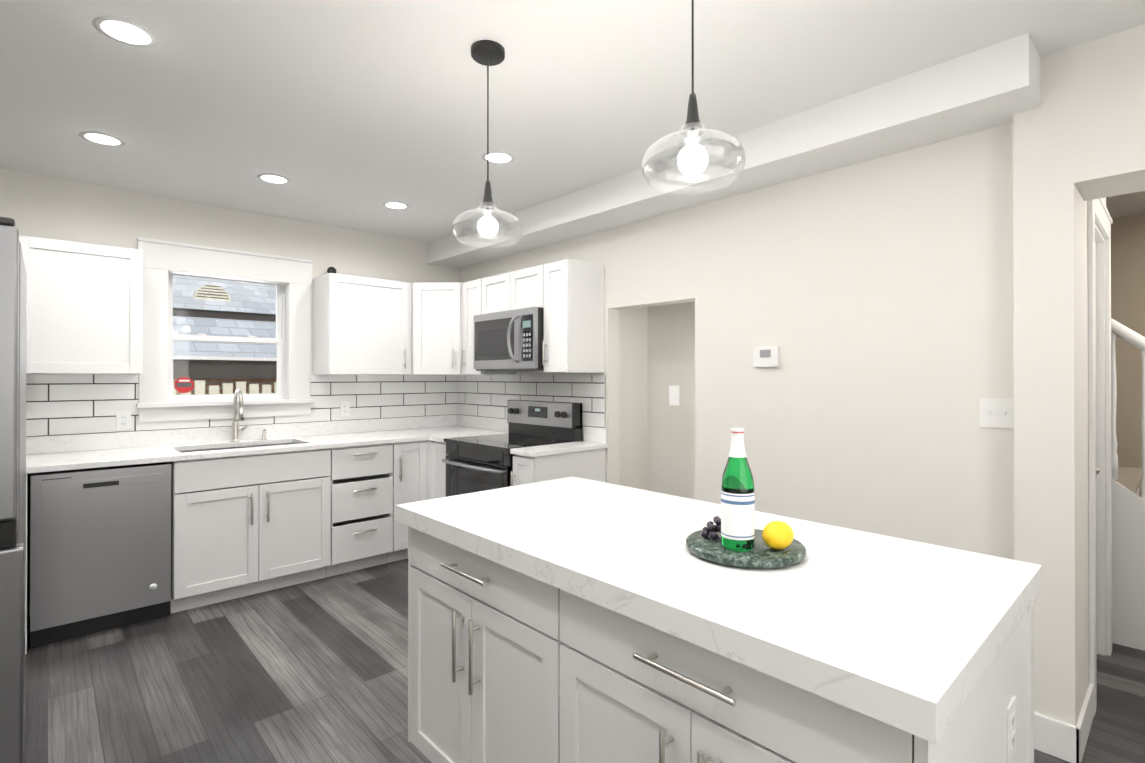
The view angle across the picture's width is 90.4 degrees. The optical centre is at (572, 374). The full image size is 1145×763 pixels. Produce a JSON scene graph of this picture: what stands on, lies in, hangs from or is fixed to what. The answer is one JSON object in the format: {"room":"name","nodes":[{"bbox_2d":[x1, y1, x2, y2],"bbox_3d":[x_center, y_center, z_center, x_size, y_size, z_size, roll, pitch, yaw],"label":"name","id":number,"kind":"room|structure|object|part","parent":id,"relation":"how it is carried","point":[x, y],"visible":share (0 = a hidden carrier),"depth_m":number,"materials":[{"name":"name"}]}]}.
{"room":"kitchen","nodes":[
{"label":"kitchen","id":0,"kind":"room"},
{"bbox_2d":[0,168,457,614],"bbox_3d":[-1.408,0.116,4.922,7.160,2.520,0.160,0,0,-43],"label":"wall","id":1,"kind":"structure","parent":0,"point":[39,206],"depth_m":3.78,"materials":[{"name":"white paint"}]},
{"bbox_2d":[19,235,142,373],"bbox_3d":[-2.829,-0.367,3.269,0.545,0.728,0.332,0,0,-43],"label":"upper cabinet","id":2,"kind":"object","parent":1,"relation":"attached to","point":[84,308],"visible":0.77,"depth_m":3.15,"materials":[{"name":"white paint"}]},
{"bbox_2d":[136,237,313,421],"bbox_3d":[-2.392,-0.278,3.974,1.055,1.160,0.213,0,0,-43],"label":"double-hung window","id":3,"kind":"structure","parent":1,"relation":"in","point":[184,385],"depth_m":3.90,"materials":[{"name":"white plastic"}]},
{"bbox_2d":[26,374,457,436],"bbox_3d":[-2.086,0.180,4.180,2.862,0.357,0.005,0,0,-43],"label":"tile backsplash","id":4,"kind":"structure","parent":1,"relation":"attached to","point":[63,404],"depth_m":3.81,"materials":[{"name":"white tile"}]},
{"bbox_2d":[116,411,130,429],"bbox_3d":[-2.783,0.285,3.526,0.072,0.116,0.007,0,0,-43],"label":"electrical outlet","id":5,"kind":"object","parent":4,"relation":"attached to","point":[123,420],"visible":1,"depth_m":3.52,"materials":[{"name":"white plastic"}]},
{"bbox_2d":[340,401,349,415],"bbox_3d":[-1.782,0.269,4.453,0.072,0.116,0.007,0,0,-43],"label":"electrical outlet","id":6,"kind":"object","parent":4,"relation":"attached to","point":[344,408],"visible":1,"depth_m":4.45,"materials":[{"name":"white plastic"}]},
{"bbox_2d":[313,273,410,374],"bbox_3d":[-1.599,-0.362,4.382,0.643,0.728,0.370,0,0,-43],"label":"upper cabinet","id":7,"kind":"object","parent":1,"relation":"attached to","point":[361,325],"visible":1,"depth_m":4.24,"materials":[{"name":"white paint"}]},
{"bbox_2d":[327,267,336,273],"bbox_3d":[-1.836,-0.775,4.338,0.068,0.095,0.050,0,0,-43],"label":"security camera","id":8,"kind":"object","parent":7,"relation":"on","point":[331,269],"visible":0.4,"depth_m":4.32,"materials":[{"name":"black plastic"}]},
{"bbox_2d":[411,282,462,374],"bbox_3d":[-1.055,-0.361,4.720,0.615,0.728,0.615,0,0,-43],"label":"upper cabinet","id":9,"kind":"object","parent":1,"relation":"attached to","point":[436,327],"visible":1,"depth_m":4.47,"materials":[{"name":"white paint"}]},
{"bbox_2d":[0,0,1144,242],"bbox_3d":[0.736,-1.204,2.613,7.160,0.100,6.550,0,0,-43],"label":"ceiling","id":10,"kind":"structure","parent":0,"point":[350,114],"depth_m":2.26,"materials":[{"name":"white paint"}]},
{"bbox_2d":[79,131,124,146],"bbox_3d":[-2.297,-1.150,2.778,0.176,0.004,0.176,0,0,-43],"label":"recessed light","id":11,"kind":"object","parent":10,"relation":"in","point":[102,138],"visible":1,"depth_m":2.77,"materials":[{"name":"white paint"}]},
{"bbox_2d":[92,16,157,47],"bbox_3d":[-1.505,-1.153,1.918,0.176,0.004,0.176,0,0,-43],"label":"recessed light","id":12,"kind":"object","parent":10,"relation":"in","point":[125,31],"visible":1,"depth_m":1.91,"materials":[{"name":"white paint"}]},
{"bbox_2d":[257,173,290,183],"bbox_3d":[-1.753,-1.148,3.338,0.176,0.004,0.176,0,0,-43],"label":"recessed light","id":13,"kind":"object","parent":10,"relation":"in","point":[272,178],"visible":1,"depth_m":3.33,"materials":[{"name":"white paint"}]},
{"bbox_2d":[383,201,409,209],"bbox_3d":[-1.196,-1.146,3.856,0.176,0.004,0.176,0,0,-43],"label":"recessed light","id":14,"kind":"object","parent":10,"relation":"in","point":[395,205],"visible":1,"depth_m":3.85,"materials":[{"name":"white paint"}]},
{"bbox_2d":[452,40,522,247],"bbox_3d":[-0.301,-0.815,2.022,0.250,0.680,0.250,0,0,-43],"label":"pendant light","id":15,"kind":"object","parent":10,"relation":"hanging from","point":[487,53],"visible":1,"depth_m":2.01,"materials":[{"name":"clear glass"},{"name":"black metal"}]},
{"bbox_3d":[-0.301,-0.541,2.021,0.074,0.106,0.074,0,0,-43],"label":"bulb","id":16,"kind":"part","parent":15,"relation":"part of","materials":[{"name":"white glass"}]},
{"bbox_2d":[482,151,514,163],"bbox_3d":[-0.393,-1.149,3.015,0.176,0.004,0.176,0,0,-43],"label":"recessed light","id":17,"kind":"object","parent":10,"relation":"in","point":[498,157],"visible":0.98,"depth_m":3.01,"materials":[{"name":"white paint"}]},
{"bbox_2d":[642,0,745,193],"bbox_3d":[0.296,-0.818,1.400,0.250,0.680,0.250,0,0,-43],"label":"pendant light","id":18,"kind":"object","parent":10,"relation":"hanging from","point":[692,158],"visible":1,"depth_m":1.39,"materials":[{"name":"clear glass"},{"name":"black metal"}]},
{"bbox_3d":[0.296,-0.543,1.399,0.074,0.106,0.074,0,0,-43],"label":"bulb","id":19,"kind":"part","parent":18,"relation":"part of","materials":[{"name":"white glass"}]},
{"bbox_2d":[427,32,1039,267],"bbox_3d":[0.251,-1.060,3.540,0.310,0.180,4.129,0,0,-43],"label":"soffit","id":20,"kind":"structure","parent":10,"relation":"attached to","point":[993,86],"depth_m":2.51,"materials":[{"name":"white paint"}]},
{"bbox_2d":[24,558,1144,762],"bbox_3d":[0.736,1.417,2.603,7.160,0.100,6.550,0,0,-43],"label":"floor","id":21,"kind":"structure","parent":0,"point":[314,671],"depth_m":2.49,"materials":[{"name":"grey wood"}]},
{"bbox_2d":[0,217,26,762],"bbox_3d":[-2.238,0.450,1.647,0.952,1.825,0.916,0,0,-43],"label":"fridge","id":22,"kind":"object","parent":21,"relation":"on","point":[13,287],"visible":1,"depth_m":1.67,"materials":[{"name":"silver metal"}]},
{"bbox_2d":[25,473,29,653],"bbox_3d":[-2.902,0.927,2.993,0.055,0.882,0.628,0,0,-43],"label":"cabinet end panel","id":23,"kind":"object","parent":21,"relation":"on","point":[27,571],"visible":0.35,"depth_m":2.85,"materials":[{"name":"white paint"}]},
{"bbox_2d":[30,462,170,647],"bbox_3d":[-2.654,0.935,3.201,0.570,0.868,0.608,0,0,-43],"label":"dishwasher","id":24,"kind":"object","parent":21,"relation":"on","point":[100,549],"visible":0.96,"depth_m":2.97,"materials":[{"name":"grey metal"}]},
{"bbox_2d":[167,444,330,613],"bbox_3d":[-2.118,0.930,3.693,0.863,0.882,0.666,0,0,-43],"label":"base cabinet","id":25,"kind":"object","parent":21,"relation":"on","point":[244,525],"visible":0.85,"depth_m":3.44,"materials":[{"name":"white paint"}]},
{"bbox_2d":[326,443,392,576],"bbox_3d":[-1.640,0.932,4.136,0.431,0.882,0.666,0,0,-43],"label":"drawers","id":26,"kind":"object","parent":21,"relation":"on","point":[361,520],"visible":0.79,"depth_m":3.92,"materials":[{"name":"white paint"}]},
{"bbox_2d":[387,440,429,562],"bbox_3d":[-1.146,0.933,4.593,0.910,0.882,0.666,0,0,-43],"label":"base cabinet","id":27,"kind":"object","parent":21,"relation":"on","point":[411,467],"visible":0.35,"depth_m":4.15,"materials":[{"name":"white paint"}]},
{"bbox_2d":[26,415,489,473],"bbox_3d":[-1.858,0.523,3.932,2.861,0.330,0.677,0,0,-43],"label":"countertop","id":28,"kind":"structure","parent":27,"relation":"on","point":[64,452],"depth_m":3.66,"materials":[{"name":"white stone"}]},
{"bbox_2d":[231,389,247,441],"bbox_3d":[-2.228,0.278,3.838,0.106,0.357,0.200,0,0,-43],"label":"gooseneck faucet","id":29,"kind":"object","parent":28,"relation":"on","point":[237,417],"visible":1,"depth_m":3.86,"materials":[{"name":"silver metal"}]},
{"bbox_2d":[260,429,266,439],"bbox_3d":[-2.149,0.418,3.970,0.040,0.079,0.089,0,0,-43],"label":"soap dispenser","id":30,"kind":"object","parent":28,"relation":"on","point":[263,434],"visible":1,"depth_m":3.98,"materials":[{"name":"silver metal"}]},
{"bbox_2d":[426,418,508,442],"bbox_3d":[-0.750,0.425,4.348,0.671,0.130,0.219,0,0,-43],"label":"countertop","id":31,"kind":"structure","parent":27,"relation":"on","point":[437,430],"depth_m":4.71,"materials":[{"name":"white stone"}]},
{"bbox_2d":[429,440,447,499],"bbox_3d":[-0.763,0.932,4.366,0.600,0.882,0.263,0,0,-43],"label":"base cabinet","id":32,"kind":"object","parent":21,"relation":"on","point":[437,479],"visible":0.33,"depth_m":4.19,"materials":[{"name":"white paint"}]},
{"bbox_2d":[442,400,581,496],"bbox_3d":[-0.446,0.784,3.955,0.699,1.175,0.759,0,0,-43],"label":"electric range","id":33,"kind":"object","parent":21,"relation":"on","point":[479,463],"visible":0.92,"depth_m":3.91,"materials":[{"name":"black metal"}]},
{"bbox_2d":[511,448,605,485],"bbox_3d":[-0.089,0.930,3.631,0.666,0.882,0.193,0,0,-43],"label":"base cabinet","id":34,"kind":"object","parent":21,"relation":"on","point":[589,464],"visible":0.19,"depth_m":3.51,"materials":[{"name":"white paint"}]},
{"bbox_2d":[506,426,607,456],"bbox_3d":[-0.073,0.422,3.635,0.647,0.130,0.214,0,0,-43],"label":"countertop","id":35,"kind":"structure","parent":34,"relation":"on","point":[594,437],"depth_m":3.66,"materials":[{"name":"white stone"}]},
{"bbox_2d":[395,520,1033,762],"bbox_3d":[0.241,0.934,1.633,0.815,0.857,1.584,0,0,-43],"label":"kitchen island","id":36,"kind":"object","parent":21,"relation":"on","point":[572,619],"depth_m":1.29,"materials":[{"name":"white paint"}]},
{"bbox_2d":[395,476,1041,743],"bbox_3d":[0.246,0.476,1.647,0.833,0.055,1.622,0,0,-43],"label":"island countertop","id":37,"kind":"structure","parent":36,"relation":"on","point":[909,631],"depth_m":1.21,"materials":[{"name":"white stone"}]},
{"bbox_2d":[686,529,805,568],"bbox_3d":[0.434,0.435,1.437,0.290,0.024,0.290,0,0,-43],"label":"lazy susan tray","id":38,"kind":"object","parent":37,"relation":"on","point":[761,554],"visible":0.67,"depth_m":1.35,"materials":[{"name":"green stone"}]},
{"bbox_2d":[701,516,720,539],"bbox_3d":[0.394,0.398,1.499,0.134,0.050,0.080,0,0,-43],"label":"grapes","id":39,"kind":"object","parent":38,"relation":"on","point":[709,528],"visible":0.54,"depth_m":1.47,"materials":[{"name":"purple food"}]},
{"bbox_2d":[721,428,754,551],"bbox_3d":[0.404,0.277,1.391,0.080,0.290,0.080,0,0,-43],"label":"bottle","id":40,"kind":"object","parent":38,"relation":"on","point":[737,510],"visible":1,"depth_m":1.36,"materials":[{"name":"green glass"}]},
{"bbox_2d":[762,521,793,549],"bbox_3d":[0.501,0.389,1.380,0.097,0.067,0.068,0,0,-43],"label":"lemon","id":41,"kind":"object","parent":38,"relation":"on","point":[777,535],"visible":1,"depth_m":1.35,"materials":[{"name":"yellow food"}]},
{"bbox_2d":[1111,318,1144,650],"bbox_3d":[2.851,0.165,3.436,0.930,2.410,2.450,0,0,-43],"label":"staircase","id":42,"kind":"structure","parent":21,"relation":"on","point":[1128,566],"depth_m":2.86,"materials":[{"name":"white paint"}]},
{"bbox_2d":[620,301,694,498],"bbox_3d":[0.966,0.110,3.537,0.500,2.520,1.740,0,0,-43],"label":"wall","id":43,"kind":"structure","parent":0,"point":[657,430],"depth_m":4.04,"materials":[{"name":"white paint"}]},
{"bbox_2d":[669,386,678,404],"bbox_3d":[0.601,0.125,3.374,0.014,0.116,0.072,0,0,-43],"label":"light switch","id":44,"kind":"object","parent":43,"relation":"attached to","point":[673,395],"visible":1,"depth_m":3.37,"materials":[{"name":"white plastic"}]},
{"bbox_2d":[458,24,1144,725],"bbox_3d":[1.118,0.108,2.927,0.305,2.520,6.200,0,0,-43],"label":"wall","id":45,"kind":"structure","parent":0,"point":[906,310],"depth_m":2.43,"materials":[{"name":"white paint"}]},
{"bbox_2d":[461,279,515,374],"bbox_3d":[-0.670,-0.362,4.483,0.370,0.728,0.262,0,0,-43],"label":"upper cabinet","id":46,"kind":"object","parent":45,"relation":"attached to","point":[472,298],"visible":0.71,"depth_m":4.41,"materials":[{"name":"white paint"}]},
{"bbox_2d":[482,265,543,313],"bbox_3d":[-0.320,-0.585,4.134,0.332,0.285,0.726,0,0,-43],"label":"upper cabinet","id":47,"kind":"object","parent":45,"relation":"attached to","point":[518,289],"visible":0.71,"depth_m":3.98,"materials":[{"name":"white paint"}]},
{"bbox_2d":[474,307,543,370],"bbox_3d":[-0.367,-0.234,4.089,0.456,0.412,0.720,0,0,-43],"label":"microwave","id":48,"kind":"object","parent":47,"relation":"attached to","point":[510,340],"visible":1,"depth_m":3.89,"materials":[{"name":"silver plastic"}]},
{"bbox_2d":[458,374,605,440],"bbox_3d":[-0.402,0.238,4.462,0.008,0.471,1.830,0,0,-43],"label":"tile backsplash","id":49,"kind":"structure","parent":45,"relation":"attached to","point":[478,395],"depth_m":4.37,"materials":[{"name":"white tile"}]},
{"bbox_2d":[542,259,603,372],"bbox_3d":[-0.004,-0.371,3.764,0.370,0.716,0.240,0,0,-43],"label":"upper cabinet","id":50,"kind":"object","parent":45,"relation":"attached to","point":[573,341],"visible":1,"depth_m":3.68,"materials":[{"name":"white paint"}]},
{"bbox_2d":[753,346,779,366],"bbox_3d":[1.000,-0.092,2.937,0.024,0.104,0.136,0,0,-43],"label":"thermostat","id":51,"kind":"object","parent":45,"relation":"attached to","point":[767,356],"visible":0.92,"depth_m":2.92,"materials":[{"name":"white plastic"}]},
{"bbox_2d":[979,398,1013,428],"bbox_3d":[1.663,0.152,2.228,0.014,0.116,0.118,0,0,-43],"label":"double light switch","id":52,"kind":"object","parent":45,"relation":"attached to","point":[996,413],"visible":0.94,"depth_m":2.23,"materials":[{"name":"white plastic"}]},
{"bbox_2d":[1034,683,1093,762],"bbox_3d":[1.827,1.300,2.353,0.599,0.130,4.400,0,0,-43],"label":"baseboard","id":53,"kind":"structure","parent":45,"relation":"attached to","point":[1060,739],"depth_m":2.03,"materials":[{"name":"white paint"}]},
{"bbox_2d":[1081,197,1112,701],"bbox_3d":[2.245,0.106,2.527,1.005,2.520,0.120,0,0,-43],"label":"wall","id":54,"kind":"structure","parent":0,"point":[1084,204],"depth_m":2.22,"materials":[{"name":"white paint"}]},
{"bbox_2d":[1088,198,1112,715],"bbox_3d":[2.332,0.299,2.591,0.816,2.135,0.142,0,0,-43],"label":"door frame","id":55,"kind":"structure","parent":54,"relation":"attached to","point":[1100,474],"depth_m":2.76,"materials":[{"name":"white paint"}]},
{"bbox_2d":[1113,213,1144,496],"bbox_3d":[3.324,0.116,4.971,0.150,2.520,6.200,0,0,-43],"label":"wall","id":56,"kind":"structure","parent":0,"point":[1128,271],"depth_m":4.11,"materials":[{"name":"white paint"}]},
{"label":"outside","id":57,"kind":"structure","parent":0,"visible":0},
{"bbox_3d":[-12.034,2.028,15.546,30.000,0.020,29.800,0,0,-43],"label":"ground","id":58,"kind":"structure","parent":57,"visible":0},
{"bbox_2d":[173,380,276,394],"bbox_3d":[-3.864,1.012,5.848,8.800,1.935,0.060,0,0,-43],"label":"fence","id":59,"kind":"object","parent":58,"relation":"on","point":[200,388],"depth_m":6.01,"materials":[{"name":"beige wood"}]},
{"bbox_2d":[173,379,276,394],"bbox_3d":[-5.598,1.020,7.131,16.000,1.930,0.300,0,0,-43],"label":"brick wall","id":60,"kind":"structure","parent":58,"relation":"on","point":[247,381],"depth_m":7.81,"materials":[{"name":"brown brick"}]},
{"bbox_2d":[173,276,276,378],"bbox_3d":[-7.446,-1.798,9.137,16.400,3.720,6.460,0,0,-43],"label":"neighbor roof","id":61,"kind":"structure","parent":60,"relation":"on","point":[214,352],"depth_m":8.33,"materials":[{"name":"grey"}]}
]}

